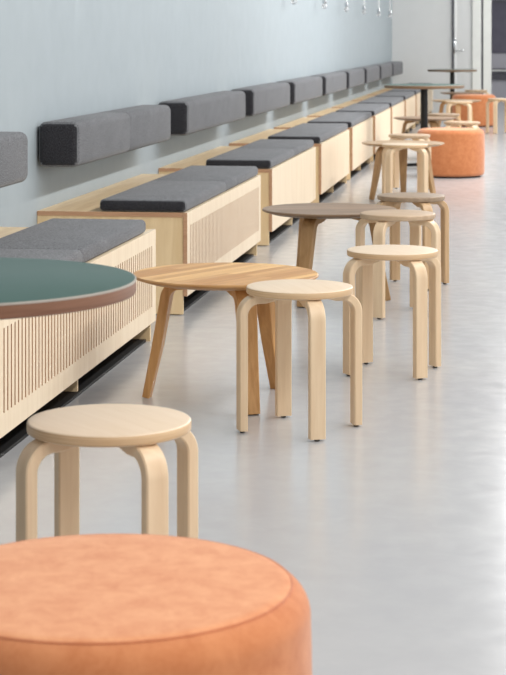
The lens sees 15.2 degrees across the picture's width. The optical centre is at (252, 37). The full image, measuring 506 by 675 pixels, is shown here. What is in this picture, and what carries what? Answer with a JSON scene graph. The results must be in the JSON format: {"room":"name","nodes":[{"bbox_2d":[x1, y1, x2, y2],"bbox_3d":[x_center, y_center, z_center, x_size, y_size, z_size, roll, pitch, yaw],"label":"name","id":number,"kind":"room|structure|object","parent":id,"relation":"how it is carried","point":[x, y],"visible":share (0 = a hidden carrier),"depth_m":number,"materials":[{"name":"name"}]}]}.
{"room":"lounge seating area","nodes":[
{"label":"lounge seating area","id":0,"kind":"room"},
{"bbox_2d":[0,0,391,226],"bbox_3d":[0.028,-0.570,15.935,0.150,3.600,30.550,0,0,8],"label":"wall","id":1,"kind":"structure","parent":0,"point":[60,59],"depth_m":11.13,"materials":[{"name":"blue paint"}]},
{"bbox_2d":[0,132,27,187],"bbox_3d":[-1.157,0.476,6.512,0.196,0.203,2.280,0,0,8],"label":"backrest cushion","id":2,"kind":"object","parent":1,"relation":"attached to","point":[13,145],"visible":1,"depth_m":7.40,"materials":[{"name":"grey fabric"}]},
{"bbox_2d":[39,105,170,166],"bbox_3d":[-0.714,0.476,9.580,0.196,0.203,2.240,0,0,8],"label":"backrest cushion","id":3,"kind":"object","parent":1,"relation":"attached to","point":[83,139],"visible":1,"depth_m":8.95,"materials":[{"name":"grey fabric"}]},
{"bbox_2d":[158,91,245,135],"bbox_3d":[-0.312,0.476,12.367,0.196,0.203,2.330,0,0,8],"label":"backrest cushion","id":4,"kind":"object","parent":1,"relation":"attached to","point":[189,115],"visible":0.84,"depth_m":11.83,"materials":[{"name":"grey fabric"}]},
{"bbox_2d":[231,82,289,116],"bbox_3d":[0.067,0.476,14.989,0.196,0.203,2.150,0,0,8],"label":"backrest cushion","id":5,"kind":"object","parent":1,"relation":"attached to","point":[262,98],"visible":0.77,"depth_m":14.61,"materials":[{"name":"grey fabric"}]},
{"bbox_2d":[277,76,321,104],"bbox_3d":[0.429,0.476,17.493,0.196,0.203,2.210,0,0,8],"label":"backrest cushion","id":6,"kind":"object","parent":1,"relation":"attached to","point":[302,89],"visible":0.79,"depth_m":17.15,"materials":[{"name":"grey fabric"}]},
{"bbox_2d":[322,0,326,8],"bbox_3d":[0.711,-0.533,19.701,0.124,0.464,0.090,0,0,8],"label":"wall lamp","id":7,"kind":"object","parent":1,"relation":"attached to","point":[324,5],"visible":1,"depth_m":19.67,"materials":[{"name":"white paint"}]},
{"bbox_2d":[311,72,346,95],"bbox_3d":[0.791,0.476,20.002,0.196,0.203,2.140,0,0,8],"label":"backrest cushion","id":8,"kind":"object","parent":1,"relation":"attached to","point":[332,82],"visible":0.7,"depth_m":19.65,"materials":[{"name":"grey fabric"}]},
{"bbox_2d":[344,0,348,11],"bbox_3d":[1.061,-0.533,22.125,0.124,0.464,0.090,0,0,8],"label":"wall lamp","id":9,"kind":"object","parent":1,"relation":"attached to","point":[346,9],"visible":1,"depth_m":22.10,"materials":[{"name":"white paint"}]},
{"bbox_2d":[335,68,364,88],"bbox_3d":[1.139,0.476,22.412,0.196,0.203,1.990,0,0,8],"label":"backrest cushion","id":10,"kind":"object","parent":1,"relation":"attached to","point":[355,76],"visible":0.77,"depth_m":22.11,"materials":[{"name":"grey fabric"}]},
{"bbox_2d":[362,0,366,14],"bbox_3d":[1.404,-0.533,24.501,0.124,0.464,0.090,0,0,8],"label":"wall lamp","id":11,"kind":"object","parent":1,"relation":"attached to","point":[364,12],"visible":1,"depth_m":24.48,"materials":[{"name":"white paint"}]},
{"bbox_2d":[357,66,379,83],"bbox_3d":[1.481,0.476,24.783,0.196,0.203,2.040,0,0,8],"label":"backrest cushion","id":12,"kind":"object","parent":1,"relation":"attached to","point":[372,73],"visible":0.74,"depth_m":24.54,"materials":[{"name":"grey fabric"}]},
{"bbox_2d":[377,0,380,16],"bbox_3d":[1.754,-0.533,26.926,0.124,0.464,0.090,0,0,8],"label":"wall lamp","id":13,"kind":"object","parent":1,"relation":"attached to","point":[378,9],"visible":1,"depth_m":26.91,"materials":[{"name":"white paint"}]},
{"bbox_2d":[370,63,391,79],"bbox_3d":[1.825,0.476,27.163,0.196,0.203,2.110,0,0,8],"label":"backrest cushion","id":14,"kind":"object","parent":1,"relation":"attached to","point":[385,68],"visible":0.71,"depth_m":26.85,"materials":[{"name":"grey fabric"}]},
{"bbox_2d":[388,0,391,17],"bbox_3d":[2.068,-0.533,29.103,0.124,0.464,0.090,0,0,8],"label":"wall lamp","id":15,"kind":"object","parent":1,"relation":"attached to","point":[389,12],"visible":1,"depth_m":29.09,"materials":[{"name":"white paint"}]},
{"bbox_2d":[386,61,402,75],"bbox_3d":[2.169,0.476,29.543,0.196,0.203,2.100,0,0,8],"label":"backrest cushion","id":16,"kind":"object","parent":1,"relation":"attached to","point":[397,66],"visible":0.66,"depth_m":29.28,"materials":[{"name":"grey fabric"}]},
{"bbox_2d":[0,101,505,674],"bbox_3d":[4.560,1.280,17.932,9.100,0.100,39.800,0,0,8],"label":"floor","id":17,"kind":"structure","parent":0,"point":[391,526],"depth_m":5.51,"materials":[{"name":"concrete"}]},
{"bbox_2d":[0,257,135,319],"bbox_3d":[-0.619,0.858,3.818,0.767,0.745,0.767,0,0,8],"label":"pedestal table","id":18,"kind":"object","parent":17,"relation":"on","point":[29,287],"visible":0.87,"depth_m":3.72,"materials":[{"name":"teal laminate"}]},
{"bbox_2d":[0,227,155,457],"bbox_3d":[-0.900,1.002,6.586,0.684,0.455,2.340,0,0,8],"label":"bench","id":19,"kind":"object","parent":17,"relation":"on","point":[46,362],"visible":0.7,"depth_m":6.29,"materials":[{"name":"beige wood"}]},
{"bbox_2d":[0,218,145,261],"bbox_3d":[-0.773,0.747,6.487,0.395,0.055,2.180,0,0,8],"label":"seat cushion","id":20,"kind":"object","parent":19,"relation":"on","point":[78,240],"visible":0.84,"depth_m":6.85,"materials":[{"name":"grey fabric"}]},
{"bbox_2d":[16,404,197,541],"bbox_3d":[-0.294,1.005,3.882,0.336,0.450,0.336,0,0,13],"label":"stool","id":21,"kind":"object","parent":17,"relation":"on","point":[136,429],"visible":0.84,"depth_m":3.81,"materials":[{"name":"beige wood"}]},
{"bbox_2d":[37,174,260,314],"bbox_3d":[-0.462,1.002,9.615,0.684,0.455,2.340,0,0,8],"label":"bench","id":22,"kind":"object","parent":17,"relation":"on","point":[226,227],"visible":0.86,"depth_m":8.94,"materials":[{"name":"beige wood"}]},
{"bbox_2d":[100,165,257,211],"bbox_3d":[-0.328,0.747,9.570,0.395,0.055,2.290,0,0,8],"label":"seat cushion","id":23,"kind":"object","parent":22,"relation":"on","point":[182,190],"visible":1,"depth_m":9.01,"materials":[{"name":"grey fabric"}]},
{"bbox_2d":[0,534,311,674],"bbox_3d":[-0.216,1.008,2.759,0.608,0.443,0.608,0,0,8],"label":"ottoman","id":24,"kind":"object","parent":17,"relation":"on","point":[85,604],"visible":1,"depth_m":2.63,"materials":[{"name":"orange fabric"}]},
{"bbox_2d":[133,262,318,414],"bbox_3d":[-0.093,1.015,6.449,0.632,0.431,0.632,0,0,8],"label":"coffee table","id":25,"kind":"object","parent":17,"relation":"on","point":[233,278],"visible":0.78,"depth_m":6.46,"materials":[{"name":"brown wood"}]},
{"bbox_2d":[158,146,315,245],"bbox_3d":[-0.059,1.002,12.411,0.684,0.455,2.330,0,0,8],"label":"bench","id":26,"kind":"object","parent":17,"relation":"on","point":[293,180],"visible":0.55,"depth_m":11.93,"materials":[{"name":"beige wood"}]},
{"bbox_2d":[206,139,313,168],"bbox_3d":[0.076,0.747,12.366,0.395,0.055,2.280,0,0,8],"label":"seat cushion","id":27,"kind":"object","parent":26,"relation":"on","point":[262,153],"visible":0.97,"depth_m":11.92,"materials":[{"name":"grey fabric"}]},
{"bbox_2d":[229,129,348,202],"bbox_3d":[0.320,1.002,15.029,0.684,0.455,2.200,0,0,8],"label":"bench","id":28,"kind":"object","parent":17,"relation":"on","point":[332,154],"visible":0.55,"depth_m":14.69,"materials":[{"name":"brown wood"}]},
{"bbox_2d":[268,123,347,143],"bbox_3d":[0.454,0.747,14.984,0.395,0.055,2.150,0,0,8],"label":"seat cushion","id":29,"kind":"object","parent":28,"relation":"on","point":[317,132],"visible":0.87,"depth_m":14.60,"materials":[{"name":"grey fabric"}]},
{"bbox_2d":[236,279,361,441],"bbox_3d":[0.147,1.005,5.970,0.336,0.450,0.336,0,0,26],"label":"stool","id":30,"kind":"object","parent":17,"relation":"on","point":[310,293],"visible":1,"depth_m":5.91,"materials":[{"name":"brown wood"}]},
{"bbox_2d":[274,117,372,179],"bbox_3d":[0.676,1.002,17.498,0.684,0.455,2.170,0,0,8],"label":"bench","id":31,"kind":"object","parent":17,"relation":"on","point":[360,154],"visible":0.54,"depth_m":17.20,"materials":[{"name":"brown wood"}]},
{"bbox_2d":[307,112,371,127],"bbox_3d":[0.810,0.747,17.453,0.395,0.055,2.120,0,0,8],"label":"seat cushion","id":32,"kind":"object","parent":31,"relation":"on","point":[351,119],"visible":0.84,"depth_m":17.18,"materials":[{"name":"grey fabric"}]},
{"bbox_2d":[262,203,395,306],"bbox_3d":[0.359,1.015,8.900,0.632,0.431,0.632,0,0,8],"label":"coffee table","id":33,"kind":"object","parent":17,"relation":"on","point":[310,215],"visible":0.82,"depth_m":8.75,"materials":[{"name":"brown wood"}]},
{"bbox_2d":[307,108,389,161],"bbox_3d":[1.027,1.002,19.928,0.684,0.455,2.100,0,0,8],"label":"bench","id":34,"kind":"object","parent":17,"relation":"on","point":[381,121],"visible":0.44,"depth_m":19.63,"materials":[{"name":"brown wood"}]},
{"bbox_2d":[336,103,389,115],"bbox_3d":[1.161,0.747,19.883,0.395,0.055,2.050,0,0,8],"label":"seat cushion","id":35,"kind":"object","parent":34,"relation":"on","point":[374,108],"visible":0.84,"depth_m":19.64,"materials":[{"name":"grey fabric"}]},
{"bbox_2d":[331,101,403,138],"bbox_3d":[1.370,1.002,22.303,0.684,0.455,2.100,0,0,8],"label":"bench","id":36,"kind":"object","parent":17,"relation":"on","point":[397,110],"visible":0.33,"depth_m":22.06,"materials":[{"name":"brown wood"}]},
{"bbox_2d":[358,97,403,106],"bbox_3d":[1.504,0.747,22.259,0.395,0.055,2.050,0,0,8],"label":"seat cushion","id":37,"kind":"object","parent":36,"relation":"on","point":[391,101],"visible":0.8,"depth_m":21.94,"materials":[{"name":"grey fabric"}]},
{"bbox_2d":[351,95,414,132],"bbox_3d":[1.710,1.002,24.659,0.684,0.455,2.020,0,0,8],"label":"bench","id":38,"kind":"object","parent":17,"relation":"on","point":[409,104],"visible":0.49,"depth_m":24.52,"materials":[{"name":"brown wood"}]},
{"bbox_2d":[374,91,414,99],"bbox_3d":[1.844,0.747,24.614,0.395,0.055,1.970,0,0,8],"label":"seat cushion","id":39,"kind":"object","parent":38,"relation":"on","point":[405,94],"visible":0.82,"depth_m":24.20,"materials":[{"name":"grey fabric"}]},
{"bbox_2d":[343,245,440,379],"bbox_3d":[0.514,1.005,6.998,0.336,0.450,0.336,0,0,21],"label":"stool","id":40,"kind":"object","parent":17,"relation":"on","point":[411,256],"visible":0.95,"depth_m":6.92,"materials":[{"name":"brown wood"}]},
{"bbox_2d":[367,91,420,127],"bbox_3d":[2.034,1.002,26.905,0.684,0.455,1.920,0,0,8],"label":"bench","id":41,"kind":"object","parent":17,"relation":"on","point":[417,96],"visible":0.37,"depth_m":26.32,"materials":[{"name":"brown wood"}]},
{"bbox_2d":[389,89,420,94],"bbox_3d":[2.169,0.747,26.861,0.395,0.055,1.870,0,0,8],"label":"seat cushion","id":42,"kind":"object","parent":41,"relation":"on","point":[416,91],"visible":0.37,"depth_m":26.26,"materials":[{"name":"grey fabric"}]},
{"bbox_2d":[355,209,440,318],"bbox_3d":[0.645,1.005,8.465,0.336,0.450,0.336,0,0,-10],"label":"stool","id":43,"kind":"object","parent":17,"relation":"on","point":[384,219],"visible":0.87,"depth_m":8.35,"materials":[{"name":"beige wood"}]},
{"bbox_2d":[362,140,443,199],"bbox_3d":[1.149,1.015,14.535,0.632,0.431,0.632,0,0,8],"label":"coffee table","id":44,"kind":"object","parent":17,"relation":"on","point":[403,153],"visible":0.58,"depth_m":14.44,"materials":[{"name":"beige wood"}]},
{"bbox_2d":[382,143,427,192],"bbox_3d":[1.118,1.005,13.963,0.336,0.450,0.336,0,0,-4],"label":"stool","id":45,"kind":"object","parent":17,"relation":"on","point":[390,148],"visible":0.87,"depth_m":13.83,"materials":[{"name":"brown wood"}]},
{"bbox_2d":[379,88,432,112],"bbox_3d":[2.375,1.002,29.266,0.684,0.455,2.290,0,0,8],"label":"bench","id":46,"kind":"object","parent":17,"relation":"on","point":[430,91],"visible":0.13,"depth_m":29.30,"materials":[{"name":"brown wood"}]},
{"bbox_2d":[389,133,430,189],"bbox_3d":[1.264,1.005,15.337,0.336,0.450,0.336,0,0,19],"label":"stool","id":47,"kind":"object","parent":17,"relation":"on","point":[421,137],"visible":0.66,"depth_m":15.41,"materials":[{"name":"beige wood"}]},
{"bbox_2d":[376,192,448,289],"bbox_3d":[0.785,1.005,9.425,0.336,0.450,0.336,0,0,24],"label":"stool","id":48,"kind":"object","parent":17,"relation":"on","point":[424,201],"visible":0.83,"depth_m":9.46,"materials":[{"name":"beige wood"}]},
{"bbox_2d":[384,84,463,165],"bbox_3d":[1.629,0.838,18.052,0.759,0.785,0.759,0,0,8],"label":"pedestal table","id":49,"kind":"object","parent":17,"relation":"on","point":[424,88],"visible":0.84,"depth_m":18.02,"materials":[{"name":"black metal"}]},
{"bbox_2d":[394,116,455,132],"bbox_3d":[1.731,1.015,19.099,0.632,0.431,0.632,0,0,8],"label":"coffee table","id":50,"kind":"object","parent":17,"relation":"on","point":[434,122],"visible":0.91,"depth_m":18.94,"materials":[{"name":"brown wood"}]},
{"bbox_2d":[428,113,460,127],"bbox_3d":[1.957,1.005,19.551,0.336,0.450,0.336,0,0,22],"label":"stool","id":51,"kind":"object","parent":17,"relation":"on","point":[456,115],"visible":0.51,"depth_m":19.47,"materials":[{"name":"beige wood"}]},
{"bbox_2d":[417,127,484,177],"bbox_3d":[1.762,1.018,16.902,0.604,0.423,0.604,0,0,8],"label":"ottoman","id":52,"kind":"object","parent":17,"relation":"on","point":[462,153],"visible":0.91,"depth_m":16.64,"materials":[{"name":"orange fabric"}]},
{"bbox_2d":[428,69,476,108],"bbox_3d":[3.074,0.858,29.261,0.759,0.745,0.759,0,0,8],"label":"pedestal table","id":53,"kind":"object","parent":17,"relation":"on","point":[452,71],"visible":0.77,"depth_m":29.22,"materials":[{"name":"black metal"}]},
{"bbox_2d":[432,99,480,124],"bbox_3d":[2.625,1.015,24.476,0.632,0.431,0.632,0,0,8],"label":"coffee table","id":54,"kind":"object","parent":17,"relation":"on","point":[457,106],"visible":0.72,"depth_m":24.31,"materials":[{"name":"brown wood"}]},
{"bbox_2d":[445,101,472,127],"bbox_3d":[2.537,1.005,23.377,0.336,0.450,0.336,0,0,0],"label":"stool","id":55,"kind":"object","parent":17,"relation":"on","point":[450,103],"visible":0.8,"depth_m":23.24,"materials":[{"name":"brown wood"}]},
{"bbox_2d":[444,121,479,128],"bbox_3d":[1.947,1.005,17.683,0.336,0.450,0.336,0,0,15],"label":"stool","id":56,"kind":"object","parent":17,"relation":"on","point":[471,124],"visible":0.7,"depth_m":17.57,"materials":[{"name":"beige wood"}]},
{"bbox_2d":[441,92,482,112],"bbox_3d":[3.067,1.015,27.848,0.632,0.431,0.632,0,0,8],"label":"coffee table","id":57,"kind":"object","parent":17,"relation":"on","point":[452,93],"visible":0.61,"depth_m":27.85,"materials":[{"name":"brown wood"}]},
{"bbox_2d":[452,94,495,126],"bbox_3d":[3.079,1.008,26.431,0.608,0.443,0.608,0,0,8],"label":"ottoman","id":58,"kind":"object","parent":17,"relation":"on","point":[478,108],"visible":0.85,"depth_m":26.16,"materials":[{"name":"orange fabric"}]},
{"bbox_2d":[465,90,488,93],"bbox_3d":[3.345,1.005,28.464,0.336,0.450,0.336,0,0,31],"label":"stool","id":59,"kind":"object","parent":17,"relation":"on","point":[483,91],"visible":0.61,"depth_m":28.33,"materials":[{"name":"beige wood"}]},
{"bbox_2d":[486,98,505,133],"bbox_3d":[3.197,1.005,24.464,0.336,0.450,0.336,0,0,-10],"label":"stool","id":60,"kind":"object","parent":17,"relation":"on","point":[496,101],"visible":1,"depth_m":24.45,"materials":[{"name":"brown wood"}]},
{"bbox_2d":[392,0,491,112],"bbox_3d":[6.567,-0.570,30.348,8.675,3.600,0.150,0,0,8],"label":"wall","id":61,"kind":"structure","parent":0,"point":[421,29],"depth_m":30.82,"materials":[{"name":"white paint"}]},
{"bbox_2d":[452,0,471,91],"bbox_3d":[3.378,0.070,30.675,0.322,2.320,0.115,0,0,8],"label":"door","id":62,"kind":"structure","parent":61,"relation":"in","point":[461,9],"depth_m":30.71,"materials":[{"name":"white paint"}]},
{"bbox_2d":[472,0,480,89],"bbox_3d":[3.615,-0.570,30.668,0.140,3.600,0.060,0,0,8],"label":"trim","id":63,"kind":"structure","parent":61,"relation":"attached to","point":[476,4],"depth_m":30.64,"materials":[{"name":"white paint"}]},
{"bbox_2d":[481,0,482,89],"bbox_3d":[3.706,-0.570,30.682,0.031,3.600,0.006,0,0,8],"label":"trim","id":64,"kind":"structure","parent":61,"relation":"attached to","point":[481,0],"depth_m":30.68,"materials":[{"name":"grey paint"}]},
{"bbox_2d":[483,0,491,94],"bbox_3d":[4.786,-0.030,30.590,2.130,2.520,0.200,0,0,8],"label":"trim","id":65,"kind":"structure","parent":61,"relation":"attached to","point":[487,14],"depth_m":30.63,"materials":[{"name":"white paint"}]},
{"bbox_2d":[492,53,505,97],"bbox_3d":[7.372,-0.570,37.405,9.100,3.600,0.150,0,0,8],"label":"wall","id":66,"kind":"structure","parent":0,"point":[498,59],"depth_m":37.69,"materials":[{"name":"grey paint"}]},
{"bbox_2d":[492,0,505,52],"bbox_3d":[6.417,-0.230,37.442,5.000,1.060,0.050,0,0,8],"label":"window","id":67,"kind":"structure","parent":66,"relation":"in","point":[498,6],"depth_m":37.67,"materials":[{"name":"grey glass"}]},
{"bbox_2d":[492,74,505,79],"bbox_3d":[6.418,0.770,37.447,5.000,0.120,0.040,0,0,8],"label":"trim","id":68,"kind":"structure","parent":66,"relation":"attached to","point":[494,76],"depth_m":37.65,"materials":[{"name":"grey paint"}]},
{"bbox_2d":[492,68,505,72],"bbox_3d":[6.417,0.652,37.442,5.000,0.095,0.050,0,0,8],"label":"trim","id":69,"kind":"structure","parent":66,"relation":"attached to","point":[492,68],"depth_m":37.64,"materials":[{"name":"grey paint"}]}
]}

